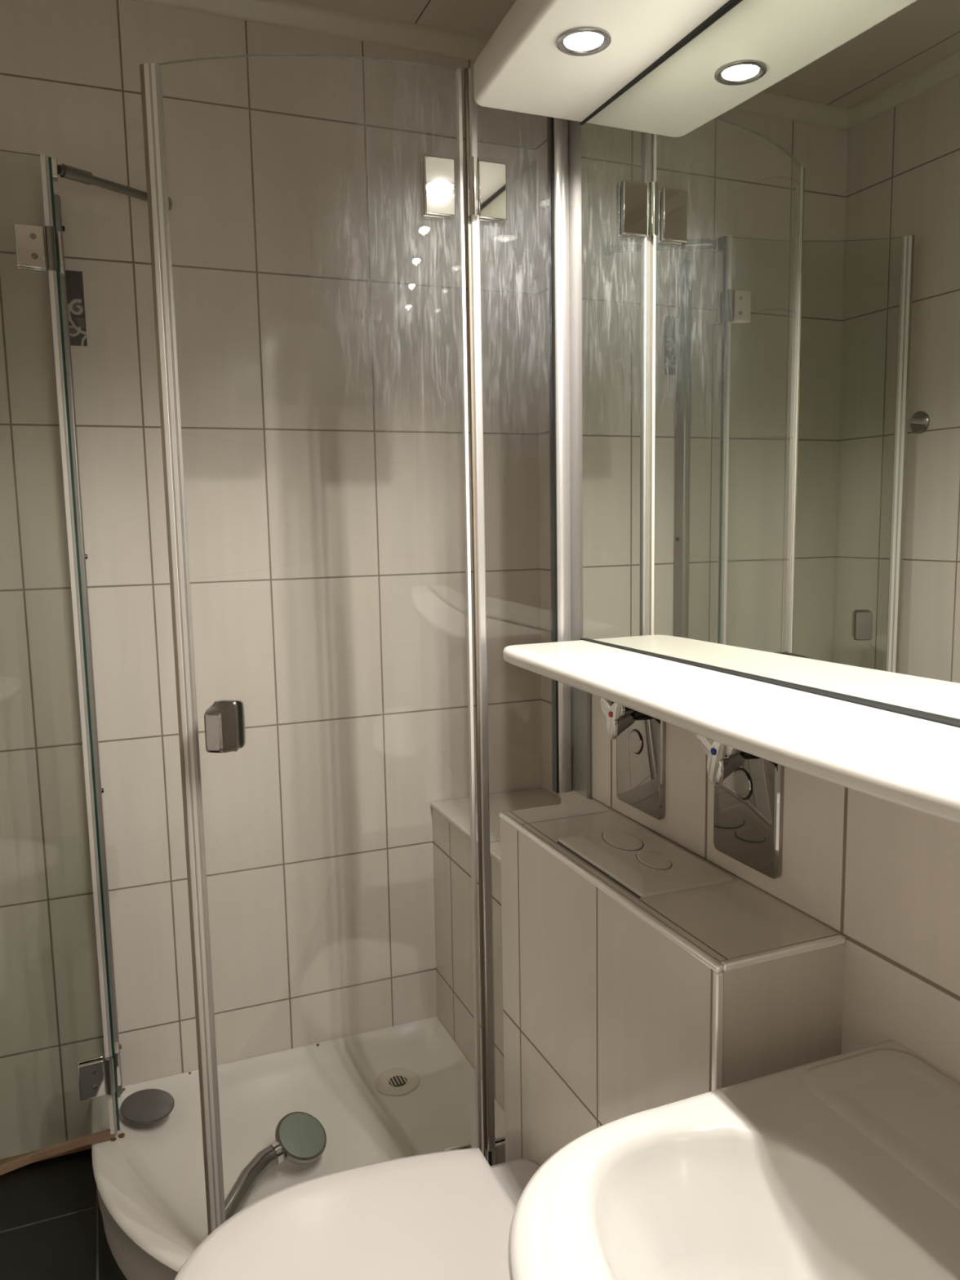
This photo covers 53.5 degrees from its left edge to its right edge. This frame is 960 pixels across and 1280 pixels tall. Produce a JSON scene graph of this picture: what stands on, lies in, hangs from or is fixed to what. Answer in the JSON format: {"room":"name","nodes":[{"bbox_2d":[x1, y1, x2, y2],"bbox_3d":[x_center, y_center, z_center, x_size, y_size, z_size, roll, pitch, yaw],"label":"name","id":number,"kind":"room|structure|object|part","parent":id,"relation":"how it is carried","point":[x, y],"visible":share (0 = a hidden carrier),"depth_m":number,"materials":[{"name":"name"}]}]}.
{"room":"bathroom","nodes":[
{"label":"bathroom","id":0,"kind":"room"},
{"bbox_2d":[0,1148,127,1279],"bbox_3d":[-0.054,1.312,0.976,1.806,0.100,2.950,-4,8,-22],"label":"floor","id":1,"kind":"structure","parent":0,"point":[51,1224],"depth_m":1.89,"materials":[{"name":"tile"}]},
{"bbox_2d":[91,1016,505,1279],"bbox_3d":[-0.327,1.074,1.880,0.810,0.152,0.829,-4,8,-22],"label":"shower tray","id":2,"kind":"object","parent":1,"relation":"on","point":[407,1089],"depth_m":2.03,"materials":[{"name":"white ceramic"}]},
{"bbox_2d":[117,1133,124,1137],"bbox_3d":[-0.738,1.019,1.958,0.013,0.002,0.014,-4,8,-22],"label":"light","id":3,"kind":"object","parent":2,"relation":"on","point":[119,1135],"depth_m":1.96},
{"bbox_3d":[-0.709,0.998,2.033,0.109,0.027,0.109,-4,8,-22],"label":"drain cap","id":4,"kind":"part","parent":2,"relation":"part of","materials":[{"name":"silver metal"}]},
{"bbox_2d":[224,1111,326,1220],"bbox_3d":[-0.413,1.009,1.812,0.095,0.070,0.318,3,9,31],"label":"shower head","id":5,"kind":"object","parent":2,"relation":"on","point":[300,1138],"visible":0.94,"depth_m":1.86,"materials":[{"name":"silver metal"}]},
{"bbox_3d":[-0.439,1.021,1.773,0.058,0.056,0.227,2,8,20],"label":"shower handle","id":6,"kind":"part","parent":5,"relation":"part of","materials":[{"name":"silver metal"}]},
{"bbox_2d":[0,53,591,1235],"bbox_3d":[-0.455,0.068,1.751,1.291,1.919,0.648,-1,7,4],"label":"shower enclosure","id":7,"kind":"object","parent":2,"relation":"on","point":[486,181],"visible":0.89,"depth_m":1.52,"materials":[{"name":"clear glass"}]},
{"bbox_3d":[-0.946,0.089,1.692,0.455,1.889,0.046,-7,10,-41],"label":"door glass","id":8,"kind":"part","parent":7,"relation":"part of","materials":[{"name":"clear glass"}]},
{"bbox_3d":[-0.787,0.060,1.902,0.006,1.889,0.156,-4,8,-22],"label":"fixed pane","id":9,"kind":"part","parent":7,"relation":"part of","materials":[{"name":"clear glass"}]},
{"bbox_3d":[-0.398,0.137,1.456,0.039,0.080,0.052,0,7,10],"label":"door knob","id":10,"kind":"part","parent":7,"relation":"part of","materials":[{"name":"metal"}]},
{"bbox_3d":[-0.391,0.132,1.494,0.045,0.076,0.010,0,7,10],"label":"door knob","id":11,"kind":"part","parent":7,"relation":"part of","materials":[{"name":"silver metal"}]},
{"bbox_3d":[-0.238,0.102,1.494,0.459,1.889,0.047,-1,7,-4],"label":"door glass","id":12,"kind":"part","parent":7,"relation":"part of","materials":[{"name":"clear glass"}]},
{"bbox_2d":[0,0,542,1159],"bbox_3d":[-0.613,-0.110,2.125,1.806,2.450,0.100,-4,8,-22],"label":"wall","id":13,"kind":"structure","parent":0,"point":[317,307],"depth_m":2.10,"materials":[{"name":"tile"}]},
{"bbox_2d":[0,1144,91,1164],"bbox_3d":[-1.084,1.130,2.021,0.497,0.020,0.012,-4,8,-22],"label":"baseboard","id":14,"kind":"structure","parent":13,"relation":"attached to","point":[89,1146],"depth_m":2.08,"materials":[{"name":"brown wood"}]},
{"bbox_2d":[65,270,87,346],"bbox_3d":[-0.819,-0.668,1.918,0.044,0.146,0.002,-4,8,-22],"label":"tile","id":15,"kind":"structure","parent":13,"relation":"attached to","point":[74,282],"depth_m":1.92,"materials":[{"name":"black tile"}]},
{"bbox_3d":[-0.821,-0.719,1.911,0.043,0.043,0.002,-4,8,-22],"label":"dark panel","id":16,"kind":"part","parent":15,"relation":"part of","materials":[{"name":"black tile"}]},
{"bbox_2d":[131,0,490,60],"bbox_3d":[-0.609,-1.298,1.913,1.606,0.040,0.030,-4,8,-22],"label":"trim","id":17,"kind":"structure","parent":13,"relation":"attached to","point":[290,14],"depth_m":2.04,"materials":[{"name":"plastic"}]},
{"bbox_2d":[290,0,516,37],"bbox_3d":[-0.098,-1.217,0.653,1.806,0.100,2.950,-4,8,-22],"label":"ceiling","id":18,"kind":"structure","parent":0,"point":[477,17],"depth_m":2.03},
{"bbox_2d":[500,818,844,1165],"bbox_3d":[0.222,0.753,1.322,0.166,0.912,0.563,-4,8,-22],"label":"cistern boxing","id":19,"kind":"structure","parent":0,"point":[606,1018],"depth_m":1.20,"materials":[{"name":"tile"}]},
{"bbox_2d":[173,1146,540,1279],"bbox_3d":[-0.108,0.984,1.217,0.552,0.412,0.421,-4,8,-22],"label":"toilet","id":20,"kind":"object","parent":19,"relation":"attached to","point":[448,1215],"visible":0.96,"depth_m":1.25,"materials":[{"name":"white ceramic"}]},
{"bbox_2d":[499,812,723,973],"bbox_3d":[0.140,0.306,1.233,0.009,0.009,0.566,-4,8,-22],"label":"trim","id":21,"kind":"structure","parent":19,"relation":"attached to","point":[697,953],"depth_m":1.15,"materials":[{"name":"white plastic"}]},
{"bbox_2d":[504,799,839,963],"bbox_3d":[0.217,0.298,1.269,0.158,0.004,0.555,-4,8,-22],"label":"ledge","id":22,"kind":"object","parent":19,"relation":"on","point":[735,918],"visible":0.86,"depth_m":1.12,"materials":[{"name":"tile"}]},
{"bbox_2d":[556,826,733,897],"bbox_3d":[0.213,0.289,1.276,0.138,0.013,0.228,-4,8,-22],"label":"flush plate","id":23,"kind":"object","parent":22,"relation":"on","point":[647,864],"visible":1,"depth_m":1.24,"materials":[{"name":"plastic"}]},
{"bbox_2d":[711,971,724,1091],"bbox_3d":[0.253,0.791,1.035,0.009,0.908,0.008,-4,8,-22],"label":"trim","id":24,"kind":"structure","parent":19,"relation":"attached to","point":[717,978],"depth_m":0.98,"materials":[{"name":"white plastic"}]},
{"bbox_2d":[720,934,845,971],"bbox_3d":[0.323,0.331,1.008,0.160,0.009,0.008,-4,8,-22],"label":"trim","id":25,"kind":"structure","parent":19,"relation":"attached to","point":[835,940],"depth_m":1.00,"materials":[{"name":"white plastic"}]},
{"bbox_2d":[431,115,959,1111],"bbox_3d":[0.575,0.002,1.076,0.400,2.450,2.750,-4,8,-22],"label":"wall","id":26,"kind":"structure","parent":0,"point":[883,875],"depth_m":1.07,"materials":[{"name":"tile"}]},
{"bbox_2d":[431,787,560,864],"bbox_3d":[0.151,0.433,2.068,0.304,0.012,0.700,-4,8,-22],"label":"ledge","id":27,"kind":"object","parent":26,"relation":"attached to","point":[456,811],"depth_m":2.29,"materials":[{"name":"tile"}]},
{"bbox_2d":[600,697,666,819],"bbox_3d":[0.205,0.153,1.384,0.076,0.205,0.132,-4,8,-22],"label":"valve","id":28,"kind":"object","parent":26,"relation":"attached to","point":[641,738],"visible":0.82,"depth_m":1.37,"materials":[{"name":"metal"}]},
{"bbox_3d":[0.184,0.111,1.335,0.005,0.060,0.066,-4,8,-22],"label":"handle","id":29,"kind":"part","parent":28,"relation":"part of","materials":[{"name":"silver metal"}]},
{"bbox_3d":[0.207,0.109,1.344,0.044,0.060,0.066,-4,8,-22],"label":"handle","id":30,"kind":"part","parent":28,"relation":"part of","materials":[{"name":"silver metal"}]},
{"bbox_3d":[0.235,0.150,1.400,0.008,0.205,0.126,-4,8,-22],"label":"plate","id":31,"kind":"part","parent":28,"relation":"part of","materials":[{"name":"silver metal"}]},
{"bbox_3d":[0.227,0.103,1.366,0.026,0.027,0.027,-4,8,-22],"label":"stem","id":32,"kind":"part","parent":28,"relation":"part of","materials":[{"name":"metal"}]},
{"bbox_2d":[473,0,959,824],"bbox_3d":[0.306,-0.329,0.859,0.216,0.856,1.248,-4,8,-22],"label":"mirror","id":33,"kind":"object","parent":26,"relation":"attached to","point":[771,188],"visible":1,"depth_m":1.05,"materials":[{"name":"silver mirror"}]},
{"bbox_2d":[556,26,611,56],"bbox_3d":[0.128,-0.737,1.173,0.067,0.004,0.067,-4,8,-22],"label":"spotlight","id":34,"kind":"object","parent":33,"relation":"attached to","point":[571,41],"depth_m":1.17,"materials":[{"name":"metal"}]},
{"bbox_2d":[502,640,959,824],"bbox_3d":[0.322,0.084,0.916,0.198,0.022,1.248,-4,8,-22],"label":"shelf","id":35,"kind":"object","parent":33,"relation":"attached to","point":[902,752],"depth_m":0.93,"materials":[{"name":"white paint"}]},
{"bbox_2d":[507,1039,959,1279],"bbox_3d":[0.302,0.546,0.638,0.500,0.181,0.583,-4,8,-22],"label":"washbasin","id":36,"kind":"object","parent":26,"relation":"attached to","point":[846,1166],"visible":1,"depth_m":0.81,"materials":[{"name":"white ceramic"}]},
{"bbox_2d":[802,1048,959,1209],"bbox_3d":[0.463,0.446,0.698,0.138,0.003,0.542,-4,8,-22],"label":"soap shelf","id":37,"kind":"object","parent":36,"relation":"attached to","point":[900,1107],"depth_m":0.86,"materials":[{"name":"white ceramic"}]},
{"bbox_2d":[696,733,784,879],"bbox_3d":[0.297,0.180,1.158,0.076,0.205,0.128,-4,8,-22],"label":"valve","id":38,"kind":"object","parent":26,"relation":"attached to","point":[748,794],"visible":0.64,"depth_m":1.15,"materials":[{"name":"metal"}]},
{"bbox_3d":[0.275,0.138,1.114,0.005,0.067,0.074,-4,8,-22],"label":"handle","id":39,"kind":"part","parent":38,"relation":"part of","materials":[{"name":"silver metal"}]},
{"bbox_3d":[0.297,0.137,1.123,0.044,0.067,0.074,-4,8,-22],"label":"handle","id":40,"kind":"part","parent":38,"relation":"part of","materials":[{"name":"silver metal"}]},
{"bbox_3d":[0.328,0.177,1.172,0.008,0.205,0.126,-4,8,-22],"label":"plate","id":41,"kind":"part","parent":38,"relation":"part of","materials":[{"name":"silver metal"}]},
{"bbox_3d":[0.320,0.130,1.138,0.026,0.027,0.027,-4,8,-22],"label":"stem","id":42,"kind":"part","parent":38,"relation":"part of","materials":[{"name":"metal"}]}
]}

